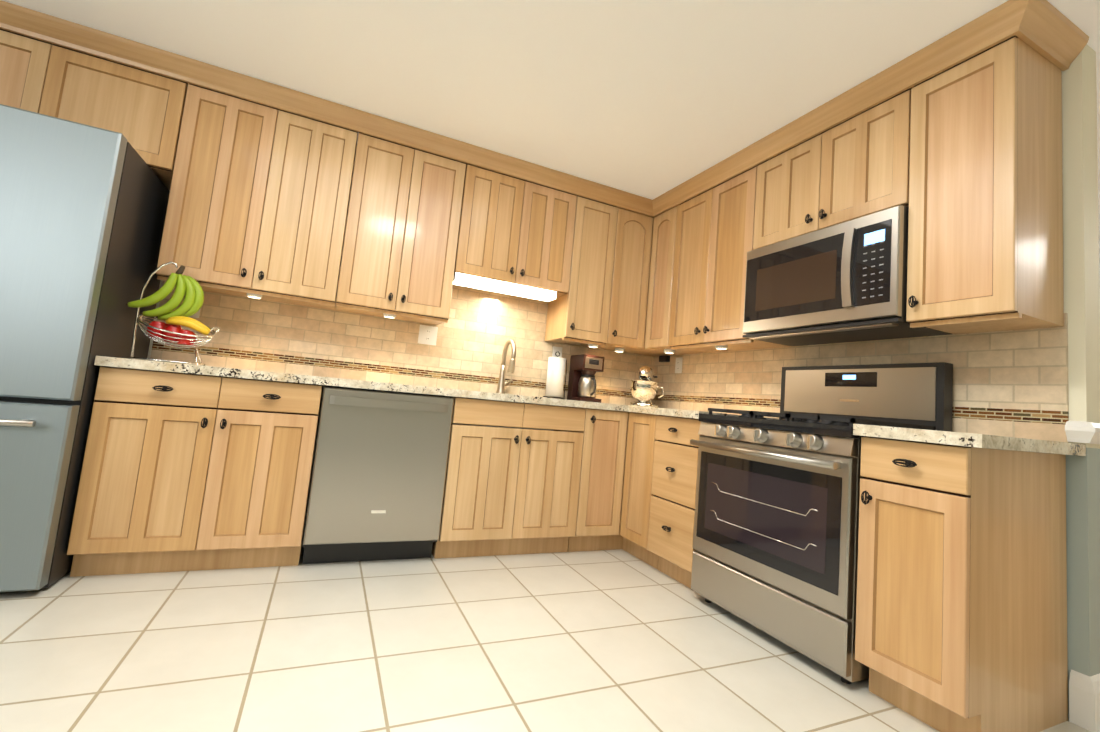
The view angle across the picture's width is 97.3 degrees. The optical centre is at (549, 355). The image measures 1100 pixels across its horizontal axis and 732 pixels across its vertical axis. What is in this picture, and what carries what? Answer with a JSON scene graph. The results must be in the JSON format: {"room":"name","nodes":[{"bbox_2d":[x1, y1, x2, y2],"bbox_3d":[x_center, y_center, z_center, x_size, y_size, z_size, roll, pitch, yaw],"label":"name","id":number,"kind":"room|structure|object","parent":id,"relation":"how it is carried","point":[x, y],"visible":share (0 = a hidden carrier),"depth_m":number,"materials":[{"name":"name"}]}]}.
{"room":"kitchen","nodes":[
{"label":"kitchen","id":0,"kind":"room"},
{"bbox_2d":[147,145,470,529],"bbox_3d":[-1.854,-0.211,2.852,6.150,2.440,0.140,8,-6,-24],"label":"wall","id":1,"kind":"structure","parent":0,"point":[151,340],"depth_m":2.92,"materials":[{"name":"beige paint"}]},
{"bbox_2d":[0,29,188,189],"bbox_3d":[-2.387,-1.250,2.361,1.032,0.555,0.386,8,-6,-24],"label":"upper cabinet","id":2,"kind":"object","parent":1,"relation":"attached to","point":[141,110],"visible":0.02,"depth_m":2.31,"materials":[{"name":"brown wood"}]},
{"bbox_2d":[156,83,357,309],"bbox_3d":[-1.573,-0.868,2.712,0.805,1.101,0.386,8,-6,-24],"label":"upper cabinet","id":3,"kind":"object","parent":1,"relation":"attached to","point":[258,199],"visible":1,"depth_m":2.56,"materials":[{"name":"brown wood"}]},
{"bbox_2d":[247,293,261,298],"bbox_3d":[-1.592,-0.326,2.608,0.071,0.027,0.072,8,-6,-24],"label":"puck light","id":4,"kind":"object","parent":3,"relation":"attached to","point":[256,296],"depth_m":2.59,"materials":[{"name":"white plastic"}]},
{"bbox_2d":[335,132,465,324],"bbox_3d":[-0.917,-0.781,3.007,0.633,1.101,0.386,8,-6,-24],"label":"upper cabinet","id":5,"kind":"object","parent":1,"relation":"attached to","point":[401,236],"visible":1,"depth_m":2.86,"materials":[{"name":"brown wood"}]},
{"bbox_2d":[383,313,395,317],"bbox_3d":[-0.958,-0.242,2.893,0.071,0.027,0.072,1,-7,36],"label":"puck light","id":6,"kind":"object","parent":5,"relation":"attached to","point":[385,315],"depth_m":2.87,"materials":[{"name":"white plastic"}]},
{"bbox_2d":[150,257,653,404],"bbox_3d":[-0.637,-0.152,3.322,3.292,0.769,0.009,8,-6,-24],"label":"backsplash","id":7,"kind":"structure","parent":1,"relation":"attached to","point":[477,330],"depth_m":3.16,"materials":[{"name":"tile"}]},
{"bbox_2d":[418,325,437,345],"bbox_3d":[-0.815,-0.136,3.231,0.120,0.125,0.006,8,-6,-24],"label":"electrical outlet","id":8,"kind":"object","parent":7,"relation":"attached to","point":[427,335],"depth_m":3.23,"materials":[{"name":"white plastic"}]},
{"bbox_2d":[552,346,561,357],"bbox_3d":[0.053,-0.006,3.620,0.075,0.120,0.006,8,-6,-24],"label":"electrical outlet","id":9,"kind":"object","parent":7,"relation":"attached to","point":[555,349],"depth_m":3.62,"materials":[{"name":"white plastic"}]},
{"bbox_2d":[454,163,576,297],"bbox_3d":[-0.256,-0.852,3.312,0.782,0.785,0.386,8,-6,-24],"label":"upper cabinet","id":10,"kind":"object","parent":1,"relation":"attached to","point":[514,230],"visible":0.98,"depth_m":3.15,"materials":[{"name":"brown wood"}]},
{"bbox_2d":[453,272,556,301],"bbox_3d":[-0.297,-0.446,3.189,0.692,0.049,0.130,8,-6,-24],"label":"fluorescent light","id":11,"kind":"object","parent":10,"relation":"attached to","point":[476,282],"visible":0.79,"depth_m":3.14,"materials":[{"name":"white plastic"}]},
{"bbox_2d":[545,195,617,346],"bbox_3d":[0.237,-0.628,3.525,0.328,1.101,0.386,8,-6,-24],"label":"upper cabinet","id":12,"kind":"object","parent":1,"relation":"attached to","point":[578,314],"visible":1,"depth_m":3.39,"materials":[{"name":"brown wood"}]},
{"bbox_2d":[584,204,704,356],"bbox_3d":[0.735,-0.581,3.625,0.656,1.085,0.612,8,-6,-24],"label":"upper cabinet","id":13,"kind":"object","parent":1,"relation":"attached to","point":[641,294],"visible":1,"depth_m":3.50,"materials":[{"name":"brown wood"}]},
{"bbox_2d":[615,348,623,351],"bbox_3d":[0.517,-0.041,3.606,0.071,0.027,0.072,8,-6,-24],"label":"puck light","id":14,"kind":"object","parent":13,"relation":"attached to","point":[616,349],"depth_m":3.58,"materials":[{"name":"white plastic"}]},
{"bbox_2d":[659,355,669,361],"bbox_3d":[0.904,0.026,3.828,0.038,0.048,0.090,8,-6,-24],"label":"transformer","id":15,"kind":"object","parent":13,"relation":"attached to","point":[665,358],"visible":1,"depth_m":3.79,"materials":[{"name":"black plastic"}]},
{"bbox_2d":[664,349,674,353],"bbox_3d":[0.841,-0.030,3.411,0.072,0.027,0.071,8,-6,-24],"label":"puck light","id":16,"kind":"object","parent":13,"relation":"attached to","point":[670,351],"depth_m":3.38,"materials":[{"name":"white plastic"}]},
{"bbox_2d":[0,535,1090,731],"bbox_3d":[-0.930,0.910,0.463,6.150,0.060,5.600,8,-6,-24],"label":"floor","id":17,"kind":"structure","parent":0,"point":[618,640],"depth_m":1.67,"materials":[{"name":"white tile"}]},
{"bbox_2d":[0,104,169,591],"bbox_3d":[-2.403,-0.040,2.036,0.913,1.850,0.812,8,-6,-24],"label":"refrigerator","id":18,"kind":"object","parent":17,"relation":"on","point":[83,208],"visible":0.94,"depth_m":1.89,"materials":[{"name":"silver metal"}]},
{"bbox_2d":[67,366,323,576],"bbox_3d":[-1.673,0.550,2.438,0.858,0.888,0.666,8,-6,-24],"label":"base cabinet","id":19,"kind":"object","parent":17,"relation":"on","point":[186,472],"visible":1,"depth_m":2.16,"materials":[{"name":"brown wood"}]},
{"bbox_2d":[302,385,453,563],"bbox_3d":[-0.976,0.641,2.736,0.654,0.887,0.676,8,-6,-24],"label":"dishwasher","id":20,"kind":"object","parent":17,"relation":"on","point":[377,485],"visible":0.96,"depth_m":2.47,"materials":[{"name":"silver metal"}]},
{"bbox_2d":[432,397,585,558],"bbox_3d":[-0.310,0.732,3.050,0.817,0.885,0.666,8,-6,-24],"label":"base cabinet","id":21,"kind":"object","parent":17,"relation":"on","point":[510,491],"visible":0.98,"depth_m":2.77,"materials":[{"name":"brown wood"}]},
{"bbox_2d":[554,406,665,568],"bbox_3d":[0.540,0.831,3.297,0.936,0.888,0.912,8,-6,-24],"label":"base cabinet","id":22,"kind":"object","parent":17,"relation":"on","point":[614,496],"visible":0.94,"depth_m":3.01,"materials":[{"name":"brown wood"}]},
{"bbox_2d":[94,339,621,430],"bbox_3d":[-0.525,0.128,2.996,3.300,0.585,0.664,8,-6,-24],"label":"countertop","id":23,"kind":"structure","parent":22,"relation":"on","point":[500,395],"depth_m":2.46,"materials":[{"name":"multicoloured stone"}]},
{"bbox_2d":[126,261,220,365],"bbox_3d":[-1.789,-0.207,2.317,0.367,0.482,0.207,8,-6,-24],"label":"basket","id":24,"kind":"object","parent":23,"relation":"on","point":[171,330],"visible":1,"depth_m":2.29,"materials":[{"name":"silver metal"}]},
{"bbox_2d":[146,316,211,345],"bbox_3d":[-1.773,-0.122,2.318,0.252,0.133,0.165,8,-6,-24],"label":"fruit basket","id":25,"kind":"object","parent":24,"relation":"on","point":[171,331],"depth_m":2.27,"materials":[{"name":"silver metal"}]},
{"bbox_2d":[495,339,516,394],"bbox_3d":[-0.284,0.075,3.310,0.080,0.379,0.238,8,-6,-24],"label":"faucet","id":26,"kind":"object","parent":23,"relation":"on","point":[502,383],"depth_m":3.35,"materials":[{"name":"silver metal"}]},
{"bbox_2d":[543,352,566,398],"bbox_3d":[0.042,0.140,3.507,0.159,0.342,0.160,8,-6,-24],"label":"paper towel holder","id":27,"kind":"object","parent":23,"relation":"on","point":[555,377],"visible":0.94,"depth_m":3.45,"materials":[{"name":"white paper"}]},
{"bbox_2d":[567,354,604,402],"bbox_3d":[0.273,0.170,3.546,0.170,0.335,0.265,8,-6,-24],"label":"coffee maker","id":28,"kind":"object","parent":23,"relation":"on","point":[583,370],"visible":1,"depth_m":3.50,"materials":[{"name":"brown plastic"}]},
{"bbox_2d":[630,366,663,407],"bbox_3d":[0.714,0.233,3.643,0.258,0.308,0.259,8,-6,-24],"label":"stand mixer","id":29,"kind":"object","parent":23,"relation":"on","point":[644,391],"visible":0.94,"depth_m":3.56,"materials":[{"name":"silver metal"}]},
{"bbox_2d":[622,405,778,419],"bbox_3d":[0.925,0.359,2.907,0.690,0.040,0.625,8,-6,-24],"label":"countertop","id":30,"kind":"structure","parent":22,"relation":"on","point":[638,409],"depth_m":2.72,"materials":[{"name":"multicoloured stone"}]},
{"bbox_2d":[647,415,703,590],"bbox_3d":[0.932,0.816,2.761,0.666,0.888,0.377,8,-6,-24],"label":"drawers","id":31,"kind":"object","parent":17,"relation":"on","point":[672,508],"visible":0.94,"depth_m":2.63,"materials":[{"name":"brown wood"}]},
{"bbox_2d":[690,362,952,683],"bbox_3d":[1.166,0.618,2.214,0.709,1.222,0.800,8,-6,-24],"label":"gas range","id":32,"kind":"object","parent":17,"relation":"on","point":[775,532],"visible":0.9,"depth_m":2.04,"materials":[{"name":"silver metal"}]},
{"bbox_2d":[855,436,1067,731],"bbox_3d":[1.421,0.760,1.688,0.666,0.888,0.323,8,-6,-24],"label":"base cabinet","id":33,"kind":"object","parent":17,"relation":"on","point":[961,611],"visible":0.98,"depth_m":1.55,"materials":[{"name":"brown wood"}]},
{"bbox_2d":[853,424,1085,455],"bbox_3d":[1.481,0.298,1.720,0.664,0.040,0.382,8,-6,-24],"label":"countertop","id":34,"kind":"structure","parent":33,"relation":"on","point":[980,440],"depth_m":1.54,"materials":[{"name":"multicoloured stone"}]},
{"bbox_2d":[2,0,1099,280],"bbox_3d":[1.526,-1.190,2.684,11.900,0.080,9.000,8,-6,-24],"label":"ceiling","id":35,"kind":"structure","parent":0,"point":[650,98],"depth_m":2.20,"materials":[{"name":"white paint"}]},
{"bbox_2d":[0,0,654,216],"bbox_3d":[-0.981,-1.317,2.798,3.922,0.092,0.072,8,-6,-24],"label":"crown molding","id":36,"kind":"structure","parent":35,"relation":"attached to","point":[14,18],"depth_m":2.59,"materials":[{"name":"brown wood"}]},
{"bbox_2d":[652,0,1051,215],"bbox_3d":[1.217,-1.138,2.585,0.072,0.092,2.083,8,-6,-24],"label":"crown molding","id":37,"kind":"structure","parent":35,"relation":"attached to","point":[1022,19],"depth_m":2.08,"materials":[{"name":"brown wood"}]},
{"bbox_2d":[777,44,1099,718],"bbox_3d":[1.396,0.092,2.938,0.120,2.440,2.650,8,-6,-24],"label":"wall","id":38,"kind":"structure","parent":0,"point":[1081,289],"depth_m":1.74,"materials":[{"name":"paint"}]},
{"bbox_2d":[668,164,791,352],"bbox_3d":[1.129,-0.588,3.083,0.386,1.101,0.685,8,-6,-24],"label":"upper cabinet","id":39,"kind":"object","parent":38,"relation":"attached to","point":[714,237],"visible":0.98,"depth_m":2.98,"materials":[{"name":"brown wood"}]},
{"bbox_2d":[715,345,727,349],"bbox_3d":[1.048,-0.054,2.957,0.072,0.027,0.071,8,-6,-24],"label":"puck light","id":40,"kind":"object","parent":39,"relation":"attached to","point":[723,347],"depth_m":2.93,"materials":[{"name":"white plastic"}]},
{"bbox_2d":[753,86,913,249],"bbox_3d":[1.460,-0.877,2.430,0.386,0.590,0.793,8,-6,-24],"label":"upper cabinet","id":41,"kind":"object","parent":38,"relation":"attached to","point":[856,166],"visible":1,"depth_m":2.28,"materials":[{"name":"brown wood"}]},
{"bbox_2d":[742,205,950,345],"bbox_3d":[1.398,-0.331,2.372,0.415,0.490,0.794,8,-6,-24],"label":"over-the-range microwave","id":42,"kind":"object","parent":41,"relation":"attached to","point":[846,281],"visible":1,"depth_m":2.20,"materials":[{"name":"silver metal"}]},
{"bbox_2d":[652,313,1068,442],"bbox_3d":[1.354,0.136,2.859,0.009,0.469,2.457,8,-6,-24],"label":"backsplash","id":43,"kind":"structure","parent":38,"relation":"attached to","point":[1011,383],"depth_m":2.04,"materials":[{"name":"tile"}]},
{"bbox_2d":[675,357,682,372],"bbox_3d":[0.981,0.075,3.690,0.006,0.120,0.075,8,-6,-24],"label":"electrical outlets","id":44,"kind":"object","parent":43,"relation":"attached to","point":[678,365],"visible":1,"depth_m":3.68,"materials":[{"name":"white plastic"}]},
{"bbox_2d":[906,35,1063,333],"bbox_3d":[1.674,-0.651,1.887,0.386,1.101,0.337,8,-6,-24],"label":"upper cabinet","id":45,"kind":"object","parent":38,"relation":"attached to","point":[985,232],"visible":1,"depth_m":1.77,"materials":[{"name":"brown wood"}]},
{"bbox_2d":[1022,2,1088,70],"bbox_3d":[1.831,-1.160,1.759,0.348,0.092,0.072,8,-6,-24],"label":"crown molding","id":46,"kind":"structure","parent":38,"relation":"attached to","point":[1047,30],"depth_m":1.77,"materials":[{"name":"brown wood"}]},
{"bbox_2d":[1065,421,1099,731],"bbox_3d":[1.622,0.768,2.235,0.180,1.010,1.310,8,-6,-24],"label":"trim","id":47,"kind":"structure","parent":38,"relation":"attached to","point":[1084,700],"depth_m":1.62,"materials":[{"name":"white paint"}]}
]}

